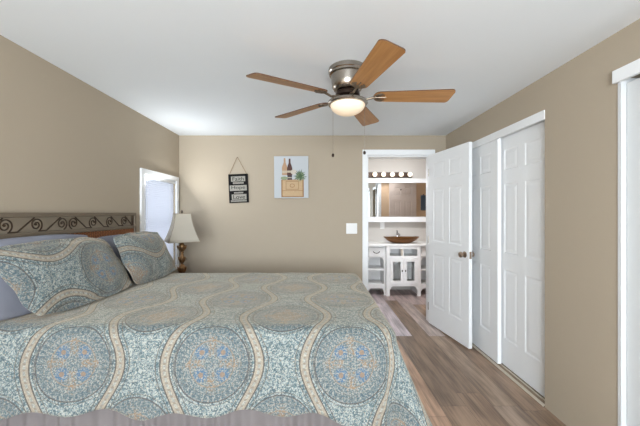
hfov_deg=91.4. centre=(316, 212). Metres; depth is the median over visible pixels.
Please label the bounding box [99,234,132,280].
pillow
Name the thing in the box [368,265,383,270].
shelf
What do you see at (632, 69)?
trim
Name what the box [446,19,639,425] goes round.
wall
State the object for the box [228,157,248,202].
sign
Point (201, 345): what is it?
coverlet
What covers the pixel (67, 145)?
wall
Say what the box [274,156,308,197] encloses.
picture
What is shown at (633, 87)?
door
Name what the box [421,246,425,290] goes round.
base cabinet
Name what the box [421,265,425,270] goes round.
shelf
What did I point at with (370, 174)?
vanity light
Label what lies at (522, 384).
trim
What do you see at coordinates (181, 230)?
table lamp
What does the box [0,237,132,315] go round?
pillow sham
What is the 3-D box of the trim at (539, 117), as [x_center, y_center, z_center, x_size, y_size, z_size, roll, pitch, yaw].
[1.607,-0.674,2.757,0.106,0.064,1.245,0,0,0]
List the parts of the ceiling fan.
blade, blade, lamp shade, pull chain, blade, blade, blade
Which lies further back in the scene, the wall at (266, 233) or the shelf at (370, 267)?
the shelf at (370, 267)
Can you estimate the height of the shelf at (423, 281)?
0.022 m
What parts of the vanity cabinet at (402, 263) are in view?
door, glass panel, glass panel, door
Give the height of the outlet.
0.120 m
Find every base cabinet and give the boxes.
[368,246,384,294]
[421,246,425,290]
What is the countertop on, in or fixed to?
on the vanity cabinet at (402, 263)
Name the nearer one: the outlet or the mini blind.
the mini blind
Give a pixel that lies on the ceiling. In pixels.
(183, 66)
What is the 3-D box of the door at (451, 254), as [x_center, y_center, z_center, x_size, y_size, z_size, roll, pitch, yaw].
[1.422,0.312,3.389,0.157,2.005,0.748,0,0,-10]
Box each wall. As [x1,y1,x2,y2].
[0,35,178,272]
[179,135,445,280]
[368,159,425,288]
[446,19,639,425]
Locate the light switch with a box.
[346,223,356,233]
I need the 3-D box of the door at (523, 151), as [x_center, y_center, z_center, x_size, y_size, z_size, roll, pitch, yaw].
[1.634,0.330,2.470,0.032,1.965,0.660,0,0,0]
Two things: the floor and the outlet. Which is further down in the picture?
the floor
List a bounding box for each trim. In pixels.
[362,150,434,321]
[472,110,544,148]
[472,343,544,406]
[612,58,639,83]
[618,78,637,425]
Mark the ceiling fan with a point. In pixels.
(348, 78)
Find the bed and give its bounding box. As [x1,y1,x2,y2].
[0,213,341,425]
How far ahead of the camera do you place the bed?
1.46 m
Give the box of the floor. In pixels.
[368,289,565,425]
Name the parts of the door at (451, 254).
knob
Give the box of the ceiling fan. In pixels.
[246,39,455,156]
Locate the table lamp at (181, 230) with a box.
[164,210,199,272]
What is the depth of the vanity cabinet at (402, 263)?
4.98 m
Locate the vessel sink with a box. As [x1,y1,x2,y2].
[383,236,418,242]
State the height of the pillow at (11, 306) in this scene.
0.386 m
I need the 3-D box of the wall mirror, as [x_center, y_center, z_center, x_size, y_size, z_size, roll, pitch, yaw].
[1.530,-0.267,5.406,1.940,0.657,0.044,0,0,0]
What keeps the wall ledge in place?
attached to the wall at (417, 167)
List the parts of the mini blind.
ladder cord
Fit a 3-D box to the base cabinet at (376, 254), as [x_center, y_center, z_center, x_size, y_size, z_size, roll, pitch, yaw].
[0.956,0.927,5.204,0.300,0.805,0.412,0,0,0]
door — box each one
[428,142,474,348]
[472,138,500,363]
[501,121,544,396]
[627,78,639,425]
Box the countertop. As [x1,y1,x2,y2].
[368,241,425,245]
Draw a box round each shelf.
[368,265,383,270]
[368,279,383,284]
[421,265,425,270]
[421,279,425,284]
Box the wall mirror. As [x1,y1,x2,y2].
[368,179,425,216]
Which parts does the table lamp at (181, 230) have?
stem, lamp shade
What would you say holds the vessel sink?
in the countertop
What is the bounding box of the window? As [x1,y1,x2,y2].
[140,168,178,269]
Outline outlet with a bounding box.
[380,222,384,228]
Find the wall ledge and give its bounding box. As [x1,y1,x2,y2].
[368,217,425,221]
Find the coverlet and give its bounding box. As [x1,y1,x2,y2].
[0,272,432,425]
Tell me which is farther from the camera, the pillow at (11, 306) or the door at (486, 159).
the door at (486, 159)
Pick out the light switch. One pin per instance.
(351, 228)
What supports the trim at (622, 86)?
attached to the wall at (578, 98)
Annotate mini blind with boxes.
[145,174,174,259]
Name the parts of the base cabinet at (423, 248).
drawer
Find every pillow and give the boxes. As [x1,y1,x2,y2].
[0,234,87,320]
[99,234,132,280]
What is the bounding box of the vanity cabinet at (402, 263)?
[381,246,420,295]
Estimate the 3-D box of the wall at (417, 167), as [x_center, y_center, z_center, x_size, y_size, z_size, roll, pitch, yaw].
[1.650,0.195,4.705,2.400,2.270,1.649,0,0,0]
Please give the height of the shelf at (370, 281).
0.022 m
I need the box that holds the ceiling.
[0,0,639,158]
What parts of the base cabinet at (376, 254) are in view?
drawer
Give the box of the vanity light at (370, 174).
[368,172,412,177]
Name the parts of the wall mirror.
frame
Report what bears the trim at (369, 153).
attached to the wall at (266, 233)
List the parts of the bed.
rail, rail, wicker panel, post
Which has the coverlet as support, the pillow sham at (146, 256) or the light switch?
the pillow sham at (146, 256)
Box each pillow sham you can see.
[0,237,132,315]
[113,231,175,283]
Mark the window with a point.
(143, 171)

